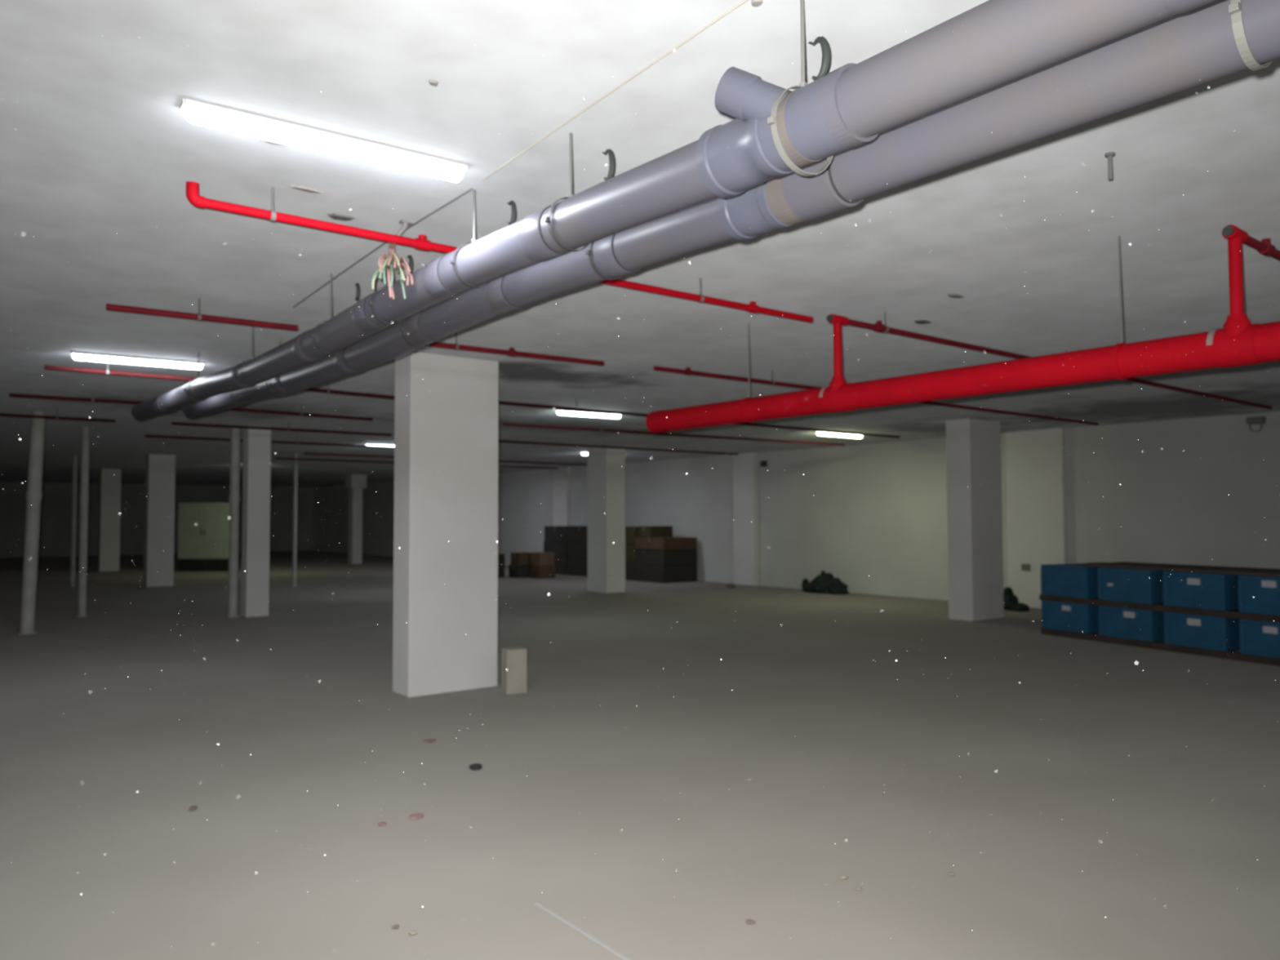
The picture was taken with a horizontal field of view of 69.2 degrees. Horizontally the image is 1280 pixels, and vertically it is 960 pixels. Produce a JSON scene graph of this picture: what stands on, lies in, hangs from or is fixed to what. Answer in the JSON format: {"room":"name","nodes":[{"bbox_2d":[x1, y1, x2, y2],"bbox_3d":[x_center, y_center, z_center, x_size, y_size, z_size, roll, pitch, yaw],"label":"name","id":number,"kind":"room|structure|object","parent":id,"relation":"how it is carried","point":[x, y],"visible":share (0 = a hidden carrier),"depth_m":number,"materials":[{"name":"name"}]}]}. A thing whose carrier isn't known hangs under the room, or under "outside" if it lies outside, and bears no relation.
{"room":"basement","nodes":[
{"label":"basement","id":0,"kind":"room"},
{"bbox_2d":[0,481,313,557],"bbox_3d":[-25.846,1.643,38.276,24.500,3.100,0.200,2,-3,-38],"label":"wall","id":1,"kind":"structure","parent":0,"point":[55,514],"depth_m":40.54,"materials":[{"name":"paint"}]},
{"bbox_2d":[0,2,1279,959],"bbox_3d":[-0.800,0.238,4.669,7.501,2.901,7.651,2,-3,-38],"label":"dust","id":2,"kind":"object","parent":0,"point":[545,2],"visible":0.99,"depth_m":3.13,"materials":[{"name":"grey"}]},
{"bbox_2d":[0,550,1279,959],"bbox_3d":[-9.759,2.431,17.672,24.900,0.200,52.400,2,-3,-38],"label":"floor","id":3,"kind":"structure","parent":0,"point":[548,837],"depth_m":5.65,"materials":[{"name":"concrete"}]},
{"bbox_2d":[16,411,45,635],"bbox_3d":[-8.527,0.589,12.995,0.270,3.102,0.221,2,-3,-38],"label":"steel post","id":4,"kind":"object","parent":3,"relation":"on","point":[33,494],"visible":1,"depth_m":12.95,"materials":[{"name":"metal"}]},
{"bbox_2d":[68,454,77,586],"bbox_3d":[-13.266,0.951,21.723,0.130,3.100,0.130,2,-3,-38],"label":"steel post","id":5,"kind":"object","parent":3,"relation":"on","point":[73,504],"visible":1,"depth_m":21.69,"materials":[{"name":"metal"}]},
{"bbox_2d":[75,426,89,617],"bbox_3d":[-9.101,0.679,15.173,0.151,3.100,0.151,2,-3,-38],"label":"steel post","id":6,"kind":"object","parent":3,"relation":"on","point":[84,497],"visible":1,"depth_m":15.13,"materials":[{"name":"metal"}]},
{"bbox_2d":[97,468,121,571],"bbox_3d":[-16.151,1.217,28.221,0.530,3.100,0.400,2,-3,-38],"label":"concrete column","id":7,"kind":"structure","parent":3,"relation":"on","point":[109,486],"depth_m":28.06,"materials":[{"name":"paint"}]},
{"bbox_2d":[142,453,175,586],"bbox_3d":[-11.370,0.954,21.937,0.570,3.100,0.400,2,-3,-38],"label":"concrete column","id":8,"kind":"structure","parent":3,"relation":"on","point":[159,508],"depth_m":21.77,"materials":[{"name":"paint"}]},
{"bbox_2d":[177,502,229,571],"bbox_3d":[-13.122,1.728,28.173,1.580,2.060,0.640,0,-2,3],"label":"doorway","id":9,"kind":"object","parent":3,"relation":"on","point":[203,528],"visible":0.85,"depth_m":27.89,"materials":[{"name":"grey"}]},
{"bbox_2d":[224,427,242,617],"bbox_3d":[-6.592,0.668,15.079,0.212,3.100,0.195,2,-3,-38],"label":"steel post","id":10,"kind":"object","parent":3,"relation":"on","point":[234,498],"visible":0.92,"depth_m":15.02,"materials":[{"name":"metal"}]},
{"bbox_2d":[240,425,271,617],"bbox_3d":[-6.298,0.673,15.208,0.360,3.100,0.300,2,-3,-38],"label":"concrete column","id":11,"kind":"structure","parent":3,"relation":"on","point":[255,532],"depth_m":15.09,"materials":[{"name":"paint"}]},
{"bbox_2d":[290,453,297,586],"bbox_3d":[-8.043,0.933,21.620,0.117,3.100,0.117,2,-3,-38],"label":"steel post","id":12,"kind":"object","parent":3,"relation":"on","point":[295,455],"visible":1,"depth_m":21.59,"materials":[{"name":"metal"}]},
{"bbox_2d":[345,474,366,564],"bbox_3d":[-9.922,1.365,32.331,0.550,3.100,0.600,2,-3,-38],"label":"concrete column","id":13,"kind":"structure","parent":3,"relation":"on","point":[355,483],"depth_m":32.17,"materials":[{"name":"paint"}]},
{"bbox_2d":[392,351,498,697],"bbox_3d":[-1.814,0.402,8.704,0.900,3.100,0.360,2,-3,-38],"label":"concrete column","id":14,"kind":"structure","parent":3,"relation":"on","point":[464,425],"depth_m":8.52,"materials":[{"name":"paint"}]},
{"bbox_2d":[497,553,505,577],"bbox_3d":[-3.904,2.294,24.963,0.302,0.618,0.550,2,-3,-38],"label":"carton","id":15,"kind":"object","parent":3,"relation":"on","point":[501,557],"visible":0.25,"depth_m":24.77,"materials":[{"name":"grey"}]},
{"bbox_2d":[501,646,527,694],"bbox_3d":[-1.151,1.742,8.481,0.194,0.400,0.160,1,-3,-26],"label":"block","id":16,"kind":"object","parent":3,"relation":"on","point":[514,660],"visible":1,"depth_m":8.41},
{"bbox_2d":[508,564,529,577],"bbox_3d":[-3.164,2.424,24.743,0.502,0.338,0.500,2,-3,-38],"label":"carton","id":17,"kind":"object","parent":3,"relation":"on","point":[514,571],"visible":0.67,"depth_m":24.52,"materials":[{"name":"brown"}]},
{"bbox_2d":[510,551,530,564],"bbox_3d":[-3.148,2.095,24.776,0.452,0.318,0.470,2,-3,-38],"label":"carton","id":18,"kind":"object","parent":17,"relation":"on","point":[519,557],"visible":0.89,"depth_m":24.58,"materials":[{"name":"brown"}]},
{"bbox_2d":[528,564,555,578],"bbox_3d":[-2.579,2.417,24.483,0.502,0.328,0.510,2,-3,-38],"label":"carton","id":19,"kind":"object","parent":3,"relation":"on","point":[535,571],"visible":0.88,"depth_m":24.29,"materials":[{"name":"brown"}]},
{"bbox_2d":[530,551,554,565],"bbox_3d":[-2.583,2.082,24.500,0.462,0.338,0.480,2,-3,-38],"label":"carton","id":20,"kind":"object","parent":19,"relation":"on","point":[537,558],"visible":1,"depth_m":24.32,"materials":[{"name":"brown"}]},
{"bbox_2d":[553,556,567,574],"bbox_3d":[-1.986,2.421,26.491,1.095,0.477,1.170,2,-3,-38],"label":"carton","id":21,"kind":"object","parent":3,"relation":"on","point":[560,563],"visible":0.3,"depth_m":25.88,"materials":[{"name":"grey"}]},
{"bbox_2d":[543,541,568,557],"bbox_3d":[-1.987,1.961,26.510,1.093,0.437,1.170,2,-3,-38],"label":"carton","id":22,"kind":"object","parent":21,"relation":"on","point":[559,548],"visible":0.45,"depth_m":26.06,"materials":[{"name":"grey"}]},
{"bbox_2d":[544,525,587,541],"bbox_3d":[-1.979,1.529,26.535,1.069,0.424,1.170,2,-3,-38],"label":"carton","id":23,"kind":"object","parent":22,"relation":"on","point":[552,533],"visible":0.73,"depth_m":26.22,"materials":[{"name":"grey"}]},
{"bbox_2d":[567,557,587,576],"bbox_3d":[-1.238,2.382,25.554,1.071,0.477,1.170,2,-3,-38],"label":"carton","id":24,"kind":"object","parent":3,"relation":"on","point":[575,566],"visible":0.32,"depth_m":25.28,"materials":[{"name":"grey"}]},
{"bbox_2d":[567,542,587,558],"bbox_3d":[-1.238,1.922,25.573,1.069,0.437,1.170,2,-3,-38],"label":"carton","id":25,"kind":"object","parent":24,"relation":"on","point":[575,549],"visible":0.32,"depth_m":25.30,"materials":[{"name":"grey"}]},
{"bbox_2d":[567,526,587,542],"bbox_3d":[-1.240,1.489,25.589,1.072,0.424,1.170,2,-3,-38],"label":"carton","id":26,"kind":"object","parent":25,"relation":"on","point":[575,534],"visible":0.4,"depth_m":25.32,"materials":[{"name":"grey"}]},
{"bbox_2d":[534,902,631,959],"bbox_3d":[0.063,1.728,3.217,0.036,0.001,1.600,2,-3,-38],"label":"chalk streak","id":27,"kind":"object","parent":3,"relation":"on","point":[588,935],"visible":1,"depth_m":3.56,"materials":[{"name":"grey"}]},
{"bbox_2d":[587,445,625,593],"bbox_3d":[-0.726,0.846,19.907,0.490,3.100,0.720,2,-3,-38],"label":"concrete column","id":28,"kind":"structure","parent":3,"relation":"on","point":[606,514],"depth_m":19.67,"materials":[{"name":"paint"}]},
{"bbox_2d":[625,560,635,580],"bbox_3d":[0.026,2.314,23.941,1.070,0.477,0.870,2,-3,-38],"label":"carton","id":29,"kind":"object","parent":3,"relation":"on","point":[629,566],"visible":0.24,"depth_m":23.43,"materials":[{"name":"grey"}]},
{"bbox_2d":[625,543,635,561],"bbox_3d":[0.026,1.854,23.960,1.067,0.437,0.870,2,-3,-38],"label":"carton","id":30,"kind":"object","parent":29,"relation":"on","point":[630,550],"visible":0.24,"depth_m":23.44,"materials":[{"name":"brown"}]},
{"bbox_2d":[625,526,638,543],"bbox_3d":[0.019,1.421,23.973,1.081,0.424,0.870,2,-3,-38],"label":"carton","id":31,"kind":"object","parent":30,"relation":"on","point":[631,532],"visible":0.22,"depth_m":23.42,"materials":[{"name":"brown"}]},
{"bbox_2d":[635,564,697,582],"bbox_3d":[0.650,2.310,23.128,1.088,0.417,1.120,2,-3,-38],"label":"carton","id":32,"kind":"object","parent":3,"relation":"on","point":[647,573],"visible":0.88,"depth_m":22.72,"materials":[{"name":"grey"}]},
{"bbox_2d":[635,548,697,565],"bbox_3d":[0.657,1.911,23.150,1.069,0.377,1.120,2,-3,-38],"label":"carton","id":33,"kind":"object","parent":32,"relation":"on","point":[649,557],"visible":0.88,"depth_m":22.74,"materials":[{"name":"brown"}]},
{"bbox_2d":[635,537,697,550],"bbox_3d":[0.649,1.575,23.157,1.088,0.288,1.120,2,-3,-38],"label":"carton","id":34,"kind":"object","parent":33,"relation":"on","point":[642,543],"visible":0.92,"depth_m":22.77,"materials":[{"name":"brown"}]},
{"bbox_2d":[638,525,672,537],"bbox_3d":[0.392,1.298,23.362,0.752,0.278,0.470,2,-3,-38],"label":"carton","id":35,"kind":"object","parent":34,"relation":"on","point":[643,531],"visible":1,"depth_m":23.16,"materials":[{"name":"brown"}]},
{"bbox_2d":[801,570,849,594],"bbox_3d":[3.854,2.217,19.434,0.599,0.652,1.172,2,-3,-38],"label":"heap","id":36,"kind":"object","parent":3,"relation":"on","point":[824,583],"visible":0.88,"depth_m":19.21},
{"bbox_2d":[946,417,1004,621],"bbox_3d":[5.260,0.617,14.564,0.870,3.100,0.420,2,-3,-38],"label":"concrete column","id":37,"kind":"structure","parent":3,"relation":"on","point":[975,553],"depth_m":14.34,"materials":[{"name":"paint"}]},
{"bbox_2d":[1003,586,1030,611],"bbox_3d":[6.354,2.045,15.712,0.362,0.463,0.484,2,-3,-38],"label":"bag","id":38,"kind":"object","parent":3,"relation":"on","point":[1011,602],"visible":0.9,"depth_m":15.70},
{"bbox_2d":[1040,627,1279,666],"bbox_3d":[6.272,1.982,11.014,0.120,0.085,3.550,1,-3,-26],"label":"batten","id":39,"kind":"object","parent":3,"relation":"on","point":[1229,655],"visible":0.8,"depth_m":10.96,"materials":[{"name":"wood"}]},
{"bbox_2d":[1163,609,1239,651],"bbox_3d":[6.900,1.746,10.915,1.204,0.375,0.722,1,-3,-26],"label":"crate","id":40,"kind":"object","parent":39,"relation":"on","point":[1180,629],"visible":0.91,"depth_m":10.58,"materials":[{"name":"paint"}]},
{"bbox_2d":[1239,619,1279,657],"bbox_3d":[7.284,1.713,10.126,1.204,0.375,0.722,1,-3,-26],"label":"crate","id":41,"kind":"object","parent":39,"relation":"on","point":[1252,633],"visible":0.99,"depth_m":10.00,"materials":[{"name":"plastic"}]},
{"bbox_2d":[1039,594,1279,622],"bbox_3d":[6.253,1.527,11.023,0.120,0.075,3.550,1,-3,-26],"label":"batten","id":42,"kind":"object","parent":41,"relation":"on","point":[1157,607],"visible":0.8,"depth_m":10.95,"materials":[{"name":"wood"}]},
{"bbox_2d":[1040,563,1097,598],"bbox_3d":[6.131,1.346,12.512,1.204,0.405,0.722,1,-3,-26],"label":"crate","id":43,"kind":"object","parent":42,"relation":"on","point":[1056,580],"visible":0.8,"depth_m":12.19,"materials":[{"name":"paint"}]},
{"bbox_2d":[1097,567,1168,604],"bbox_3d":[6.515,1.314,11.723,1.204,0.405,0.722,1,-3,-26],"label":"crate","id":44,"kind":"object","parent":42,"relation":"on","point":[1128,585],"visible":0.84,"depth_m":11.38,"materials":[{"name":"paint"}]},
{"bbox_2d":[1162,571,1244,610],"bbox_3d":[6.899,1.281,10.934,1.204,0.405,0.722,1,-3,-26],"label":"crate","id":45,"kind":"object","parent":42,"relation":"on","point":[1211,591],"visible":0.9,"depth_m":10.59,"materials":[{"name":"paint"}]},
{"bbox_2d":[1237,575,1279,615],"bbox_3d":[7.282,1.249,10.145,1.204,0.405,0.722,1,-3,-26],"label":"crate","id":46,"kind":"object","parent":42,"relation":"on","point":[1266,601],"visible":0.99,"depth_m":10.02,"materials":[{"name":"plastic"}]},
{"bbox_2d":[1083,563,1279,577],"bbox_3d":[6.529,1.059,10.860,0.260,0.035,2.880,1,-3,-26],"label":"batten","id":47,"kind":"object","parent":46,"relation":"on","point":[1094,565],"visible":1,"depth_m":10.89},
{"bbox_2d":[1088,562,1279,572],"bbox_3d":[6.791,1.066,11.054,0.300,0.035,3.100,1,-3,-26],"label":"batten","id":48,"kind":"object","parent":46,"relation":"on","point":[1236,569],"visible":0.44,"depth_m":11.28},
{"bbox_2d":[1113,561,1279,570],"bbox_3d":[7.084,1.073,11.251,0.300,0.035,2.900,1,-3,-26],"label":"batten","id":49,"kind":"object","parent":46,"relation":"on","point":[1254,568],"visible":0.44,"depth_m":11.46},
{"bbox_2d":[0,0,1279,487],"bbox_3d":[-9.768,-0.887,17.804,24.900,0.258,52.400,2,-3,-38],"label":"ceiling","id":50,"kind":"structure","parent":0,"point":[390,59],"depth_m":4.76,"materials":[{"name":"paint"}]},
{"bbox_2d":[0,408,115,422],"bbox_3d":[-7.942,-0.901,12.627,1.400,0.157,0.050,2,-3,-38],"label":"branch","id":51,"kind":"object","parent":50,"relation":"hanging from","point":[56,417],"visible":1,"depth_m":12.61,"materials":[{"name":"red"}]},
{"bbox_2d":[8,388,143,404],"bbox_3d":[-6.426,-0.982,10.690,1.402,0.157,0.051,1,-3,-35],"label":"branch","id":52,"kind":"object","parent":50,"relation":"hanging from","point":[13,395],"visible":0.94,"depth_m":10.63,"materials":[{"name":"red"}]},
{"bbox_2d":[44,362,194,381],"bbox_3d":[-4.903,-1.062,8.786,1.250,0.157,0.050,2,-3,-38],"label":"branch","id":53,"kind":"object","parent":50,"relation":"hanging from","point":[107,371],"visible":0.91,"depth_m":8.73,"materials":[{"name":"red"}]},
{"bbox_2d":[71,351,204,369],"bbox_3d":[-4.664,-1.109,8.645,1.097,0.072,0.080,1,-3,-34],"label":"ceiling lamp","id":54,"kind":"object","parent":50,"relation":"attached to","point":[84,356],"visible":1,"depth_m":8.60,"materials":[{"name":"white"}]},
{"bbox_2d":[106,297,297,330],"bbox_3d":[-2.967,-1.164,6.355,1.202,0.157,0.051,1,-3,-36],"label":"branch","id":55,"kind":"object","parent":50,"relation":"hanging from","point":[198,317],"visible":1,"depth_m":6.32,"materials":[{"name":"red"}]},
{"bbox_2d":[145,434,394,448],"bbox_3d":[-6.270,-0.732,16.978,5.000,0.157,0.050,2,-3,-38],"label":"pipe","id":56,"kind":"object","parent":50,"relation":"hanging from","point":[146,436],"visible":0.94,"depth_m":16.81,"materials":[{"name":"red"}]},
{"bbox_2d":[171,421,391,435],"bbox_3d":[-5.453,-0.837,14.395,3.301,0.157,0.050,2,-3,-37],"label":"branch","id":57,"kind":"object","parent":50,"relation":"hanging from","point":[288,428],"visible":1,"depth_m":14.29,"materials":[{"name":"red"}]},
{"bbox_2d":[225,404,373,421],"bbox_3d":[-4.479,-0.924,12.258,2.006,0.157,0.051,2,-3,-42],"label":"branch","id":58,"kind":"object","parent":50,"relation":"hanging from","point":[237,409],"visible":0.91,"depth_m":12.23,"materials":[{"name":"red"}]},
{"bbox_2d":[186,181,460,253],"bbox_3d":[-1.417,-1.244,4.407,1.361,0.159,0.053,2,-3,-38],"label":"pipe","id":59,"kind":"object","parent":50,"relation":"hanging from","point":[193,196],"visible":0.97,"depth_m":4.28,"materials":[{"name":"metal"}]},
{"bbox_2d":[413,234,431,251],"bbox_3d":[-1.094,-1.191,4.658,0.070,0.072,0.053,2,-3,-38],"label":"outlet","id":60,"kind":"object","parent":59,"relation":"attached to","point":[421,243],"depth_m":4.64,"materials":[{"name":"red paint"}]},
{"bbox_2d":[179,97,467,182],"bbox_3d":[-1.202,-1.317,3.657,1.105,0.072,0.080,1,-3,-35],"label":"ceiling lamp","id":61,"kind":"object","parent":50,"relation":"attached to","point":[197,113],"visible":1,"depth_m":3.59,"materials":[{"name":"white"}]},
{"bbox_2d":[311,273,344,354],"bbox_3d":[-1.899,-1.022,5.698,0.235,0.498,0.021,2,-3,-38],"label":"hanger","id":62,"kind":"object","parent":50,"relation":"hanging from","point":[331,297],"visible":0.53,"depth_m":5.69,"materials":[{"name":"grey"}]},
{"bbox_2d":[302,382,395,399],"bbox_3d":[-3.053,-1.004,10.357,1.911,0.157,0.052,2,-3,-44],"label":"branch","id":63,"kind":"object","parent":50,"relation":"hanging from","point":[327,390],"visible":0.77,"depth_m":10.19,"materials":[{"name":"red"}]},
{"bbox_2d":[293,187,473,307],"bbox_3d":[-1.622,-1.278,5.398,0.035,0.011,2.913,1,-3,-36],"label":"cable","id":64,"kind":"object","parent":50,"relation":"attached to","point":[471,188],"visible":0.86,"depth_m":5.10,"materials":[{"name":"grey plastic"}]},
{"bbox_2d":[371,219,413,299],"bbox_3d":[-1.219,-1.092,4.568,0.197,0.451,0.276,0,-2,-15],"label":"wire bundle","id":65,"kind":"object","parent":50,"relation":"hanging from","point":[391,260],"visible":0.93,"depth_m":4.50,"materials":[{"name":"multicoloured"}]},
{"bbox_2d":[275,457,558,469],"bbox_3d":[-5.346,-0.467,23.663,7.700,0.157,0.050,2,-3,-38],"label":"pipe","id":66,"kind":"object","parent":50,"relation":"hanging from","point":[277,458],"visible":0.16,"depth_m":22.49,"materials":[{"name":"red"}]},
{"bbox_2d":[303,452,587,465],"bbox_3d":[-4.114,-0.533,22.090,7.700,0.157,0.050,2,-3,-38],"label":"branch","id":67,"kind":"object","parent":50,"relation":"hanging from","point":[304,453],"visible":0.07,"depth_m":20.85,"materials":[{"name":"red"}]},
{"bbox_2d":[449,189,489,288],"bbox_3d":[-0.759,-1.106,4.243,0.235,0.452,0.021,2,-3,-38],"label":"hanger","id":68,"kind":"object","parent":50,"relation":"hanging from","point":[452,260],"visible":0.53,"depth_m":4.24,"materials":[{"name":"grey"}]},
{"bbox_2d":[424,332,604,365],"bbox_3d":[-1.167,-1.115,7.672,2.062,0.159,0.056,2,-3,-36],"label":"branch","id":69,"kind":"object","parent":50,"relation":"hanging from","point":[511,352],"visible":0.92,"depth_m":7.72,"materials":[{"name":"red"}]},
{"bbox_2d":[544,133,589,251],"bbox_3d":[-0.269,-1.125,3.617,0.235,0.466,0.021,2,-3,-38],"label":"hanger","id":70,"kind":"object","parent":50,"relation":"hanging from","point":[547,220],"visible":0.66,"depth_m":3.59,"materials":[{"name":"grey"}]},
{"bbox_2d":[555,408,622,418],"bbox_3d":[-0.720,-0.937,13.200,1.049,0.072,0.080,1,-3,-32],"label":"ceiling lamp","id":71,"kind":"object","parent":50,"relation":"attached to","point":[566,412],"visible":0.81,"depth_m":13.14,"materials":[{"name":"white"}]},
{"bbox_2d":[585,242,622,279],"bbox_3d":[-0.137,-1.109,4.069,0.235,0.462,0.021,2,-3,-38],"label":"hanger","id":72,"kind":"object","parent":50,"relation":"hanging from","point":[588,251],"visible":0.38,"depth_m":4.01,"materials":[{"name":"grey"}]},
{"bbox_2d":[182,0,1279,418],"bbox_3d":[-0.290,-0.967,4.260,0.217,0.272,15.006,2,-3,-38],"label":"drain pipe","id":73,"kind":"object","parent":72,"relation":"hanging from","point":[1176,53],"visible":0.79,"depth_m":2.81,"materials":[{"name":"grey plastic"}]},
{"bbox_2d":[782,157,862,220],"bbox_3d":[0.615,-0.998,3.103,0.213,0.213,0.200,2,-3,-38],"label":"socket","id":74,"kind":"object","parent":73,"relation":"attached to","point":[811,197],"depth_m":3.04,"materials":[{"name":"grey plastic"}]},
{"bbox_2d":[602,148,615,180],"bbox_3d":[-0.129,-1.286,3.785,0.026,0.137,0.082,2,-3,-38],"label":"ceiling hook","id":75,"kind":"object","parent":50,"relation":"attached to","point":[611,153],"visible":0.91,"depth_m":3.76,"materials":[{"name":"grey metal"}]},
{"bbox_2d":[481,0,747,180],"bbox_3d":[0.507,-1.401,2.439,0.037,0.007,4.122,2,-3,-36],"label":"cable","id":76,"kind":"object","parent":50,"relation":"attached to","point":[744,1],"visible":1,"depth_m":3.18,"materials":[{"name":"beige plastic"}]},
{"bbox_2d":[497,440,738,455],"bbox_3d":[-0.688,-0.701,18.120,7.200,0.157,0.050,2,-3,-38],"label":"branch","id":77,"kind":"object","parent":50,"relation":"hanging from","point":[499,441],"visible":0.91,"depth_m":18.17,"materials":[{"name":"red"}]},
{"bbox_2d":[502,422,844,445],"bbox_3d":[0.946,-0.801,15.708,7.211,0.157,0.051,1,-3,-35],"label":"branch","id":78,"kind":"object","parent":50,"relation":"hanging from","point":[601,429],"visible":1,"depth_m":15.28,"materials":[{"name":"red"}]},
{"bbox_2d":[498,399,900,438],"bbox_3d":[1.375,-0.888,13.540,8.001,0.157,0.050,2,-3,-39],"label":"branch","id":79,"kind":"object","parent":50,"relation":"hanging from","point":[502,402],"visible":0.83,"depth_m":12.36,"materials":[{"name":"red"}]},
{"bbox_2d":[598,277,813,322],"bbox_3d":[0.349,-1.193,5.801,2.140,0.159,0.053,2,-3,-38],"label":"branch","id":80,"kind":"object","parent":50,"relation":"hanging from","point":[752,307],"visible":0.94,"depth_m":5.83,"materials":[{"name":"red paint"}]},
{"bbox_2d":[746,301,759,313],"bbox_3d":[0.743,-1.138,6.107,0.070,0.072,0.053,2,-3,-38],"label":"outlet","id":81,"kind":"object","parent":80,"relation":"attached to","point":[753,308],"depth_m":6.09,"materials":[{"name":"red paint"}]},
{"bbox_2d":[738,323,754,422],"bbox_3d":[0.845,-0.831,7.177,0.196,0.776,0.030,2,-3,-38],"label":"hanger","id":82,"kind":"object","parent":50,"relation":"hanging from","point":[741,415],"visible":0.61,"depth_m":7.15,"materials":[{"name":"grey"}]},
{"bbox_2d":[767,0,833,176],"bbox_3d":[0.470,-1.137,2.672,0.279,0.520,0.021,2,-3,-38],"label":"hanger","id":83,"kind":"object","parent":50,"relation":"hanging from","point":[771,120],"visible":0.58,"depth_m":2.64,"materials":[{"name":"grey"}]},
{"bbox_2d":[131,0,1217,420],"bbox_3d":[-0.834,-0.986,4.279,0.294,0.320,15.706,2,-3,-38],"label":"drain pipe","id":84,"kind":"object","parent":83,"relation":"hanging from","point":[997,42],"visible":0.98,"depth_m":2.67,"materials":[{"name":"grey plastic"}]},
{"bbox_2d":[714,66,791,120],"bbox_3d":[0.372,-1.088,2.690,0.314,0.249,0.128,-1,-2,22],"label":"socket","id":85,"kind":"object","parent":84,"relation":"attached to","point":[743,95],"depth_m":2.66,"materials":[{"name":"grey plastic"}]},
{"bbox_2d":[808,36,831,80],"bbox_3d":[0.561,-1.320,2.903,0.027,0.144,0.086,2,-3,-38],"label":"ceiling hook","id":86,"kind":"object","parent":50,"relation":"attached to","point":[825,47],"visible":0.95,"depth_m":2.88,"materials":[{"name":"grey metal"}]},
{"bbox_2d":[815,431,863,438],"bbox_3d":[3.591,-0.811,16.646,1.224,0.072,0.080,2,-3,-38],"label":"ceiling lamp","id":87,"kind":"object","parent":50,"relation":"attached to","point":[824,433],"visible":0.77,"depth_m":16.59,"materials":[{"name":"white"}]},
{"bbox_2d":[653,365,1098,425],"bbox_3d":[3.489,-0.986,11.196,8.560,0.159,0.054,2,-3,-38],"label":"branch","id":88,"kind":"object","parent":50,"relation":"hanging from","point":[686,371],"visible":0.71,"depth_m":9.70,"materials":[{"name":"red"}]},
{"bbox_2d":[847,311,1272,409],"bbox_3d":[4.762,-1.069,9.156,8.473,0.162,0.094,2,-3,-39],"label":"branch","id":89,"kind":"object","parent":50,"relation":"hanging from","point":[877,326],"visible":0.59,"depth_m":7.53,"materials":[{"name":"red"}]},
{"bbox_2d":[872,320,885,332],"bbox_3d":[1.740,-1.117,6.747,0.080,0.080,0.058,2,-3,-38],"label":"outlet","id":90,"kind":"object","parent":89,"relation":"attached to","point":[879,327],"depth_m":6.73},
{"bbox_2d":[1104,151,1115,180],"bbox_3d":[1.947,-1.299,3.839,0.040,0.112,0.040,2,-3,-38],"label":"rod","id":91,"kind":"object","parent":50,"relation":"hanging from","point":[1109,155],"visible":1,"depth_m":3.83,"materials":[{"name":"grey"}]},
{"bbox_2d":[1111,235,1128,379],"bbox_3d":[2.576,-0.924,4.966,0.196,0.776,0.030,2,-3,-38],"label":"hanger","id":92,"kind":"object","parent":50,"relation":"hanging from","point":[1114,351],"visible":0.6,"depth_m":4.95,"materials":[{"name":"grey"}]},
{"bbox_2d":[645,224,1279,433],"bbox_3d":[3.280,-0.913,4.049,0.213,0.676,10.270,2,-3,-38],"label":"pipe","id":93,"kind":"object","parent":92,"relation":"hanging from","point":[1240,342],"visible":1,"depth_m":5.32,"materials":[{"name":"metal"}]},
{"bbox_2d":[645,409,668,433],"bbox_3d":[0.171,-0.505,8.027,0.192,0.192,0.150,2,-3,-38],"label":"socket","id":94,"kind":"object","parent":93,"relation":"attached to","point":[652,420],"depth_m":7.96,"materials":[{"name":"red paint"}]},
{"bbox_2d":[1228,0,1271,71],"bbox_3d":[1.394,-1.179,2.113,0.235,0.486,0.021,2,-3,-38],"label":"hanger","id":95,"kind":"object","parent":50,"relation":"hanging from","point":[1235,6],"visible":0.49,"depth_m":2.06,"materials":[{"name":"grey"}]},
{"bbox_2d":[1243,235,1279,260],"bbox_3d":[6.296,-1.152,7.196,8.472,0.162,0.060,2,-3,-38],"label":"branch","id":96,"kind":"object","parent":50,"relation":"hanging from","point":[1264,247],"visible":0.9,"depth_m":4.73,"materials":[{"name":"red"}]},
{"bbox_2d":[1257,238,1275,256],"bbox_3d":[3.223,-1.199,4.772,0.080,0.080,0.058,2,-3,-38],"label":"outlet","id":97,"kind":"object","parent":96,"relation":"attached to","point":[1270,249],"depth_m":4.75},
{"bbox_2d":[312,411,1279,608],"bbox_3d":[-0.084,1.059,25.305,0.320,3.100,52.400,2,-3,-38],"label":"wall","id":98,"kind":"structure","parent":0,"point":[906,540],"depth_m":18.24,"materials":[{"name":"paint"}]},
{"bbox_2d":[1245,416,1266,431],"bbox_3d":[9.021,-0.812,13.579,0.108,0.222,0.220,2,-3,-38],"label":"wall lamp","id":99,"kind":"object","parent":98,"relation":"attached to","point":[1257,420],"visible":1,"depth_m":13.53,"materials":[{"name":"grey"}]},
{"bbox_3d":[7.104,1.996,11.429,0.120,0.085,3.570,1,-3,-26],"label":"batten","id":100,"kind":"object","parent":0,"visible":0},
{"bbox_2d":[1040,597,1098,633],"bbox_3d":[6.132,1.811,12.493,1.204,0.375,0.722,1,-3,-26],"label":"crate","id":101,"kind":"object","parent":100,"relation":"on","point":[1070,615],"visible":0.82,"depth_m":12.15,"materials":[{"name":"paint"}]},
{"bbox_2d":[1097,603,1164,641],"bbox_3d":[6.516,1.778,11.704,1.204,0.375,0.722,1,-3,-26],"label":"crate","id":102,"kind":"object","parent":100,"relation":"on","point":[1150,628],"visible":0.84,"depth_m":11.37,"materials":[{"name":"paint"}]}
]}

